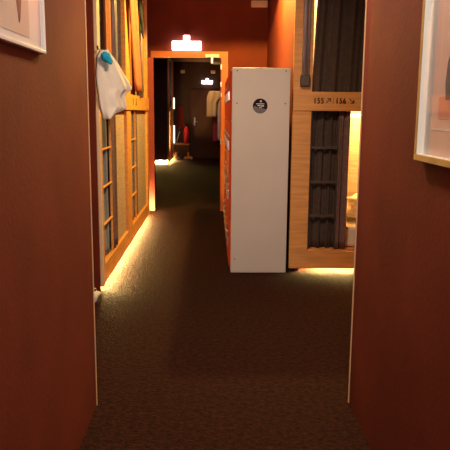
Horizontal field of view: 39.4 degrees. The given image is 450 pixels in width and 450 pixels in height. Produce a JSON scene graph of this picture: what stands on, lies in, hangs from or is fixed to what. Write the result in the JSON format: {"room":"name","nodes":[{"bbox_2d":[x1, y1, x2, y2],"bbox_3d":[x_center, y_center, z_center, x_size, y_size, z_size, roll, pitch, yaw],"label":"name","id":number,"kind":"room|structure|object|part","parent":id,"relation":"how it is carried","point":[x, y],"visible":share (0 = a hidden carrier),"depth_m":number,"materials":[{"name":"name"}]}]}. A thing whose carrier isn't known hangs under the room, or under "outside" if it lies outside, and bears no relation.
{"room":"dormitory","nodes":[
{"label":"dormitory","id":0,"kind":"room"},
{"bbox_2d":[0,0,96,449],"bbox_3d":[-0.658,-0.197,0.676,0.150,3.000,4.425,0,10,-1],"label":"wall","id":1,"kind":"structure","parent":0,"point":[48,374],"depth_m":2.18,"materials":[{"name":"paint"}]},
{"bbox_2d":[0,0,45,53],"bbox_3d":[-0.589,-0.924,1.683,0.022,0.850,0.630,0,10,-1],"label":"picture frame","id":2,"kind":"object","parent":1,"relation":"attached to","point":[22,22],"visible":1,"depth_m":1.86,"materials":[{"name":"white paint"}]},
{"bbox_2d":[0,0,29,37],"bbox_3d":[-0.589,-0.885,1.680,0.002,0.705,0.350,0,10,-1],"label":"print","id":3,"kind":"object","parent":2,"relation":"attached to","point":[14,14],"depth_m":1.77},
{"bbox_2d":[84,0,97,404],"bbox_3d":[-0.623,-0.584,2.854,0.005,3.000,0.010,0,10,-1],"label":"trim","id":4,"kind":"structure","parent":1,"relation":"attached to","point":[84,0],"depth_m":2.93,"materials":[{"name":"brown wood"}]},
{"bbox_2d":[86,0,100,290],"bbox_3d":[-1.646,-0.945,4.839,1.292,3.000,0.015,0,10,-1],"label":"wall","id":5,"kind":"structure","parent":0,"point":[89,3],"depth_m":4.90,"materials":[{"name":"paint"}]},
{"bbox_2d":[169,59,220,61],"bbox_3d":[-0.064,-3.242,8.971,6.600,0.100,22.000,0,10,-1],"label":"ceiling","id":6,"kind":"structure","parent":0,"point":[173,60],"depth_m":19.15,"materials":[{"name":"brown paint"}]},
{"bbox_2d":[173,62,220,157],"bbox_3d":[-1.681,-3.642,19.993,3.800,3.000,0.100,0,10,-1],"label":"wall","id":7,"kind":"structure","parent":0,"point":[195,72],"depth_m":19.81,"materials":[{"name":"brown paint"}]},
{"bbox_2d":[177,105,183,128],"bbox_3d":[-1.416,-3.418,19.947,0.210,0.740,0.054,0,10,-1],"label":"curtain","id":8,"kind":"object","parent":7,"relation":"hanging from","point":[179,107],"visible":0.99,"depth_m":19.94,"materials":[{"name":"red fabric"}]},
{"bbox_2d":[190,90,220,157],"bbox_3d":[-0.593,-3.208,19.974,1.020,2.130,0.131,0,10,-1],"label":"door","id":9,"kind":"structure","parent":7,"relation":"in","point":[202,145],"depth_m":20.03,"materials":[{"name":"brown wood"}]},
{"bbox_2d":[202,78,212,83],"bbox_3d":[-0.559,-4.531,19.769,0.336,0.187,0.051,0,10,-1],"label":"exit sign","id":10,"kind":"object","parent":7,"relation":"attached to","point":[206,81],"visible":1,"depth_m":19.75,"materials":[{"name":"white plastic"}]},
{"bbox_3d":[-0.559,-4.487,19.755,0.320,0.088,0.007,0,10,-1],"label":"lit panel","id":11,"kind":"part","parent":10,"relation":"part of","materials":[{"name":"white plastic"}]},
{"bbox_2d":[147,0,267,208],"bbox_3d":[-0.877,-1.707,9.153,2.995,3.000,0.150,0,10,-1],"label":"wall","id":12,"kind":"structure","parent":0,"point":[236,28],"depth_m":8.90,"materials":[{"name":"paint"}]},
{"bbox_2d":[172,33,200,50],"bbox_3d":[-0.543,-2.589,8.899,0.410,0.228,0.051,0,10,-1],"label":"exit sign","id":13,"kind":"object","parent":12,"relation":"attached to","point":[186,44],"visible":1,"depth_m":8.88,"materials":[{"name":"white plastic"}]},
{"bbox_3d":[-0.543,-2.535,8.886,0.390,0.109,0.007,0,10,-1],"label":"lit panel","id":14,"kind":"part","parent":13,"relation":"part of","materials":[{"name":"white plastic"}]},
{"bbox_2d":[148,51,227,210],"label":"door frame","id":15,"kind":"structure","parent":12,"relation":"in","point":[154,54],"depth_m":9.04,"materials":[{"name":"orange paint"}]},
{"bbox_3d":[-0.182,-2.401,8.926,0.200,0.047,0.031,0,10,-1],"label":"closer rail","id":16,"kind":"part","parent":15,"relation":"part of","materials":[{"name":"metal"}]},
{"bbox_2d":[251,0,267,7],"bbox_3d":[0.483,-3.100,8.823,0.230,0.090,0.060,0,10,-1],"label":"alarm box","id":17,"kind":"object","parent":12,"relation":"attached to","point":[254,3],"visible":1,"depth_m":8.80,"materials":[{"name":"plastic"}]},
{"bbox_2d":[79,158,370,449],"bbox_3d":[-0.088,-0.190,9.514,6.600,0.100,22.000,0,10,-1],"label":"floor","id":18,"kind":"structure","parent":0,"point":[193,352],"depth_m":3.97,"materials":[{"name":"brown carpet"}]},
{"bbox_2d":[94,288,101,305],"bbox_3d":[-1.007,0.527,4.832,0.104,0.111,0.275,-1,10,-6],"label":"sneaker","id":19,"kind":"object","parent":18,"relation":"on","point":[97,294],"visible":0.45,"depth_m":4.75,"materials":[{"name":"white fabric"}]},
{"bbox_2d":[93,0,130,286],"bbox_3d":[-1.522,-1.097,5.727,1.165,2.990,1.784,0,10,-1],"label":"pod","id":20,"kind":"object","parent":18,"relation":"on","point":[108,262],"visible":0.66,"depth_m":6.14,"materials":[{"name":"brown wood"}]},
{"bbox_3d":[-1.001,-0.966,4.919,0.045,2.958,0.120,0,10,-1],"label":"post","id":21,"kind":"part","parent":20,"relation":"part of","materials":[{"name":"brown wood"}]},
{"bbox_2d":[101,114,108,254],"bbox_3d":[-1.039,-0.355,5.349,0.054,1.263,0.505,0,10,-1],"label":"curtain","id":22,"kind":"object","parent":20,"relation":"hanging from","point":[104,133],"visible":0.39,"depth_m":5.42,"materials":[{"name":"grey fabric"}]},
{"bbox_2d":[102,0,111,53],"bbox_3d":[-1.054,-1.814,5.641,0.053,1.360,0.380,0,10,-1],"label":"curtain","id":23,"kind":"object","parent":20,"relation":"hanging from","point":[106,13],"visible":0.48,"depth_m":5.60,"materials":[{"name":"orange fabric"}]},
{"bbox_3d":[-1.575,-1.349,6.572,1.030,2.790,0.030,0,10,-1],"label":"panel","id":24,"kind":"part","parent":20,"relation":"part of","materials":[{"name":"brown wood"}]},
{"bbox_2d":[107,114,117,247],"bbox_3d":[-1.020,-0.424,5.736,0.054,1.263,0.280,0,10,-1],"label":"curtain","id":25,"kind":"object","parent":20,"relation":"hanging from","point":[113,119],"visible":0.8,"depth_m":5.71,"materials":[{"name":"fabric"}]},
{"bbox_3d":[-1.007,-1.137,5.731,0.054,0.165,1.780,0,10,-1],"label":"rail","id":26,"kind":"part","parent":20,"relation":"part of","materials":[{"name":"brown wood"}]},
{"bbox_2d":[110,0,117,62],"bbox_3d":[-1.097,-1.888,6.053,0.070,1.360,0.580,0,10,-1],"label":"curtain","id":27,"kind":"object","parent":20,"relation":"hanging from","point":[115,0],"visible":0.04,"depth_m":6.21,"materials":[{"name":"grey fabric"}]},
{"bbox_3d":[-1.028,0.272,5.957,0.043,0.158,1.490,0,10,-1],"label":"sill","id":28,"kind":"part","parent":20,"relation":"part of","materials":[{"name":"brown wood"}]},
{"bbox_3d":[-1.047,-0.501,6.225,0.020,1.260,0.690,0,10,-1],"label":"panel","id":29,"kind":"part","parent":20,"relation":"part of","materials":[{"name":"brown wood"}]},
{"bbox_3d":[-1.032,-1.252,6.528,0.045,2.958,0.170,0,10,-1],"label":"post","id":30,"kind":"part","parent":20,"relation":"part of","materials":[{"name":"brown wood"}]},
{"bbox_2d":[127,0,149,241],"bbox_3d":[-1.557,-1.429,7.589,1.165,2.990,2.000,0,10,-1],"label":"pod","id":31,"kind":"object","parent":18,"relation":"on","point":[139,103],"visible":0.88,"depth_m":7.94,"materials":[{"name":"brown wood"}]},
{"bbox_3d":[-1.035,-1.280,6.686,0.045,2.958,0.150,0,10,-1],"label":"post","id":32,"kind":"part","parent":31,"relation":"part of","materials":[{"name":"brown wood"}]},
{"bbox_2d":[129,4,134,94],"bbox_3d":[-1.122,-2.119,7.348,0.070,1.360,0.750,0,10,-1],"label":"curtain","id":33,"kind":"object","parent":31,"relation":"hanging from","point":[132,91],"visible":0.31,"depth_m":7.37,"materials":[{"name":"orange fabric"}]},
{"bbox_2d":[131,110,133,219],"bbox_3d":[-1.072,-0.663,7.080,0.054,1.263,0.390,0,10,-1],"label":"curtain","id":34,"kind":"object","parent":31,"relation":"hanging from","point":[131,110],"visible":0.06,"depth_m":7.15,"materials":[{"name":"beige fabric"}]},
{"bbox_2d":[132,110,137,216],"bbox_3d":[-1.076,-0.738,7.498,0.054,1.263,0.300,0,10,-1],"label":"curtain","id":35,"kind":"object","parent":31,"relation":"hanging from","point":[132,110],"visible":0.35,"depth_m":7.47,"materials":[{"name":"fabric"}]},
{"bbox_2d":[129,0,141,92],"bbox_3d":[-0.969,-2.076,6.774,0.066,1.240,1.100,0,10,-1],"label":"curtain","id":36,"kind":"object","parent":31,"relation":"hanging from","point":[133,3],"visible":1,"depth_m":6.74,"materials":[{"name":"orange fabric"}]},
{"bbox_3d":[-1.042,-1.468,7.592,0.054,0.165,2.000,0,10,-1],"label":"rail","id":37,"kind":"part","parent":31,"relation":"part of","materials":[{"name":"brown wood"}]},
{"bbox_2d":[137,0,143,38],"bbox_3d":[-0.966,-2.539,7.148,0.050,0.800,0.358,0,10,-1],"label":"scarf","id":38,"kind":"object","parent":31,"relation":"hanging from","point":[140,5],"visible":0.99,"depth_m":7.22,"materials":[{"name":"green fabric"}]},
{"bbox_2d":[137,0,143,96],"bbox_3d":[-1.044,-2.215,7.723,0.054,1.300,0.580,0,10,-1],"label":"curtain","id":39,"kind":"object","parent":31,"relation":"hanging from","point":[142,0],"visible":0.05,"depth_m":7.89,"materials":[{"name":"orange fabric"}]},
{"bbox_3d":[-1.064,-0.063,7.837,0.043,0.158,1.690,0,10,-1],"label":"sill","id":40,"kind":"part","parent":31,"relation":"part of","materials":[{"name":"brown wood"}]},
{"bbox_3d":[-1.082,-0.834,8.090,0.020,1.260,0.920,0,10,-1],"label":"panel","id":41,"kind":"part","parent":31,"relation":"part of","materials":[{"name":"brown wood"}]},
{"bbox_3d":[-1.069,-1.604,8.502,0.045,2.958,0.160,0,10,-1],"label":"post","id":42,"kind":"part","parent":31,"relation":"part of","materials":[{"name":"brown wood"}]},
{"bbox_2d":[156,161,166,163],"bbox_3d":[-2.290,-1.777,17.759,1.310,0.078,0.010,0,10,-1],"label":"floor light","id":43,"kind":"object","parent":18,"relation":"on","point":[157,162],"visible":0.36,"depth_m":17.76,"materials":[{"name":"white plastic"}]},
{"bbox_2d":[159,59,173,162],"bbox_3d":[-2.295,-3.414,18.712,1.485,2.990,2.420,0,10,-1],"label":"pod","id":44,"kind":"object","parent":18,"relation":"on","point":[170,111],"visible":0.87,"depth_m":18.95,"materials":[{"name":"brown wood"}]},
{"bbox_2d":[154,58,167,160],"bbox_3d":[-2.319,-3.248,17.494,1.430,2.890,0.025,0,10,-1],"label":"screen panel","id":45,"kind":"object","parent":44,"relation":"attached to","point":[161,120],"visible":0.21,"depth_m":17.50,"materials":[{"name":"brown paint"}]},
{"bbox_3d":[-1.611,-3.254,17.752,0.045,2.958,0.450,0,10,-1],"label":"post","id":46,"kind":"part","parent":44,"relation":"part of","materials":[{"name":"brown wood"}]},
{"bbox_3d":[-2.354,-3.722,19.870,1.350,2.790,0.030,0,10,-1],"label":"panel","id":47,"kind":"part","parent":44,"relation":"part of","materials":[{"name":"brown wood"}]},
{"bbox_3d":[-1.661,-2.830,19.285,0.020,1.260,0.920,0,10,-1],"label":"panel","id":48,"kind":"part","parent":44,"relation":"part of","materials":[{"name":"brown wood"}]},
{"bbox_3d":[-1.620,-3.453,18.718,0.054,0.165,2.420,0,10,-1],"label":"rail","id":49,"kind":"part","parent":44,"relation":"part of","materials":[{"name":"brown wood"}]},
{"bbox_3d":[-1.649,-3.612,19.765,0.045,2.958,0.300,0,10,-1],"label":"post","id":50,"kind":"part","parent":44,"relation":"part of","materials":[{"name":"brown wood"}]},
{"bbox_2d":[173,98,174,158],"bbox_3d":[-1.578,-3.035,19.443,0.050,2.000,0.040,0,10,-1],"label":"tube light","id":51,"kind":"object","parent":44,"relation":"attached to","point":[173,98],"visible":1,"depth_m":19.45,"materials":[{"name":"beige plastic"}]},
{"bbox_2d":[175,143,189,158],"bbox_3d":[-1.345,-2.346,19.916,0.460,0.480,0.480,0,10,-1],"label":"bench","id":52,"kind":"object","parent":18,"relation":"on","point":[179,147],"visible":0.91,"depth_m":19.69,"materials":[{"name":"brown wood"}]},
{"bbox_2d":[182,123,188,143],"bbox_3d":[-1.226,-2.876,19.711,0.160,0.635,0.213,8,13,38],"label":"fire extinguisher","id":53,"kind":"object","parent":52,"relation":"on","point":[186,129],"visible":1,"depth_m":19.68,"materials":[{"name":"red metal"}]},
{"bbox_2d":[223,82,227,225],"bbox_3d":[0.252,-0.806,7.526,0.539,1.815,0.796,0,10,-1],"label":"locker","id":54,"kind":"object","parent":18,"relation":"on","point":[224,173],"visible":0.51,"depth_m":7.43,"materials":[{"name":"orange metal"}]},
{"bbox_2d":[224,77,227,245],"bbox_3d":[0.267,-0.666,6.739,0.539,1.815,0.796,0,10,-1],"label":"locker","id":55,"kind":"object","parent":18,"relation":"on","point":[226,89],"visible":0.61,"depth_m":6.64,"materials":[{"name":"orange metal"}]},
{"bbox_2d":[226,68,290,272],"bbox_3d":[0.282,-0.526,5.950,0.539,1.815,0.799,0,10,-1],"label":"locker","id":56,"kind":"object","parent":18,"relation":"on","point":[258,99],"visible":1,"depth_m":5.56,"materials":[{"name":"grey metal"}]},
{"bbox_3d":[0.042,-1.223,6.019,0.020,0.422,0.378,0,10,-1],"label":"door","id":57,"kind":"part","parent":56,"relation":"part of","materials":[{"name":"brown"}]},
{"bbox_3d":[0.039,0.124,5.862,0.020,0.422,0.378,0,10,-1],"label":"door","id":58,"kind":"part","parent":56,"relation":"part of","materials":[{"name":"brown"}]},
{"bbox_3d":[0.042,-0.302,5.787,0.020,0.422,0.378,0,10,-1],"label":"door","id":59,"kind":"part","parent":56,"relation":"part of","materials":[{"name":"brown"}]},
{"bbox_3d":[0.046,-0.728,5.711,0.020,0.422,0.378,0,10,-1],"label":"door","id":60,"kind":"part","parent":56,"relation":"part of","materials":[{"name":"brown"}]},
{"bbox_3d":[0.049,-1.155,5.635,0.020,0.422,0.378,0,10,-1],"label":"door","id":61,"kind":"part","parent":56,"relation":"part of","materials":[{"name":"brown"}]},
{"bbox_2d":[288,0,361,267],"bbox_3d":[1.760,-1.130,6.057,2.350,2.990,1.165,0,10,-1],"label":"pod","id":62,"kind":"object","parent":18,"relation":"on","point":[305,101],"visible":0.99,"depth_m":5.61,"materials":[{"name":"brown wood"}]},
{"bbox_3d":[0.677,-1.062,5.536,0.165,2.958,0.045,0,10,-1],"label":"post","id":63,"kind":"part","parent":62,"relation":"part of","materials":[{"name":"brown wood"}]},
{"bbox_2d":[308,111,338,247],"bbox_3d":[0.898,-0.411,5.747,0.280,1.263,0.062,0,10,-1],"label":"curtain","id":64,"kind":"object","parent":62,"relation":"hanging from","point":[324,123],"visible":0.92,"depth_m":5.74,"materials":[{"name":"grey fabric"}]},
{"bbox_3d":[1.770,-1.082,5.543,2.350,0.165,0.054,0,10,-1],"label":"rail","id":65,"kind":"part","parent":62,"relation":"part of","materials":[{"name":"brown wood"}]},
{"bbox_3d":[1.759,0.321,5.804,2.020,0.158,0.043,0,10,-1],"label":"sill","id":66,"kind":"part","parent":62,"relation":"part of","materials":[{"name":"brown wood"}]},
{"bbox_3d":[1.798,-1.229,6.617,2.252,2.990,0.030,0,10,-1],"label":"panel","id":67,"kind":"part","parent":62,"relation":"part of","materials":[{"name":"grey fabric"}]},
{"bbox_2d":[312,0,365,91],"bbox_3d":[1.308,-1.780,5.481,1.082,1.395,0.062,0,10,-1],"label":"curtain","id":68,"kind":"object","parent":62,"relation":"hanging from","point":[340,24],"visible":0.29,"depth_m":5.51,"materials":[{"name":"grey fabric"}]},
{"bbox_2d":[335,111,350,248],"bbox_3d":[1.067,-0.402,5.704,0.100,1.263,0.053,0,10,-1],"label":"curtain","id":69,"kind":"object","parent":62,"relation":"hanging from","point":[345,116],"visible":0.97,"depth_m":5.69,"materials":[{"name":"fabric"}]},
{"bbox_2d":[345,217,355,246],"bbox_3d":[1.950,0.037,6.322,1.810,0.198,0.880,0,10,-1],"label":"mattress","id":70,"kind":"object","parent":62,"relation":"on","point":[350,222],"visible":0.02,"depth_m":5.88,"materials":[{"name":"white"}]},
{"bbox_2d":[346,193,356,217],"bbox_3d":[1.626,-0.193,6.295,1.022,0.261,0.740,0,10,-1],"label":"duvet","id":71,"kind":"object","parent":70,"relation":"on","point":[351,201],"visible":0.16,"depth_m":6.12,"materials":[{"name":"white fabric"}]},
{"bbox_2d":[351,114,360,116],"bbox_3d":[1.926,-1.131,6.530,1.500,0.030,0.060,0,10,-1],"label":"lamp","id":72,"kind":"object","parent":62,"relation":"attached to","point":[352,115],"visible":0.02,"depth_m":6.49,"materials":[{"name":"white"}]},
{"bbox_2d":[267,0,298,270],"bbox_3d":[0.643,-1.369,7.322,0.025,3.000,3.630,0,10,-1],"label":"wall","id":73,"kind":"structure","parent":0,"point":[281,13],"depth_m":6.81,"materials":[{"name":"paint"}]},
{"bbox_2d":[349,0,449,449],"bbox_3d":[0.752,-0.193,0.717,0.150,3.000,4.450,0,10,-1],"label":"wall","id":74,"kind":"structure","parent":0,"point":[399,394],"depth_m":2.34,"materials":[{"name":"paint"}]},
{"bbox_2d":[348,0,366,402],"bbox_3d":[0.633,-0.583,2.903,0.006,3.000,0.010,0,10,-1],"label":"trim","id":75,"kind":"structure","parent":74,"relation":"attached to","point":[366,0],"depth_m":2.98,"materials":[{"name":"brown"}]},
{"bbox_2d":[413,0,449,167],"bbox_3d":[0.644,-0.554,1.697,0.030,0.800,0.620,0,10,-1],"label":"picture frame","id":76,"kind":"object","parent":74,"relation":"attached to","point":[432,127],"visible":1,"depth_m":1.94,"materials":[{"name":"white wood"}]},
{"bbox_2d":[429,0,449,158],"bbox_3d":[0.652,-0.552,1.694,0.002,0.754,0.455,0,10,-1],"label":"print","id":77,"kind":"object","parent":76,"relation":"attached to","point":[439,130],"depth_m":1.88,"materials":[{"name":"pink paper"}]},
{"bbox_3d":[-0.073,-2.505,11.794,0.420,0.080,0.060,0,10,-1],"label":"rail","id":78,"kind":"object","parent":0,"visible":0},
{"bbox_2d":[206,91,220,116],"bbox_3d":[-0.215,-2.266,11.785,0.270,0.480,0.056,0,10,-1],"label":"shirt","id":79,"kind":"object","parent":78,"relation":"hanging from","point":[213,97],"visible":1,"depth_m":11.77,"materials":[{"name":"brown fabric"}]},
{"bbox_2d":[213,116,216,142],"bbox_3d":[-0.188,-2.039,11.908,0.080,0.970,0.056,0,10,-1],"label":"towel","id":80,"kind":"object","parent":78,"relation":"hanging from","point":[214,118],"visible":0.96,"depth_m":11.94,"materials":[{"name":"red fabric"}]},
{"bbox_2d":[218,91,220,140],"bbox_3d":[-0.092,-2.051,11.867,0.090,0.930,0.056,0,10,-1],"label":"towel","id":81,"kind":"object","parent":78,"relation":"hanging from","point":[219,101],"visible":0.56,"depth_m":11.86,"materials":[{"name":"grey fabric"}]},
{"bbox_3d":[-0.961,-1.340,4.756,0.014,0.031,0.060,0,10,-1],"label":"coat hook","id":82,"kind":"object","parent":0,"visible":0},
{"bbox_2d":[95,50,131,118],"bbox_3d":[-0.848,-1.086,4.896,0.081,0.519,0.336,9,13,40],"label":"towel","id":83,"kind":"object","parent":82,"relation":"hanging from","point":[112,85],"visible":0.98,"depth_m":4.84,"materials":[{"name":"white fabric"}]},
{"bbox_2d":[101,51,112,64],"bbox_3d":[-0.886,-1.251,4.710,0.090,0.097,0.046,0,10,-1],"label":"cloth","id":84,"kind":"object","parent":83,"relation":"attached to","point":[105,56],"visible":1,"depth_m":4.70,"materials":[{"name":"blue fabric"}]}
]}

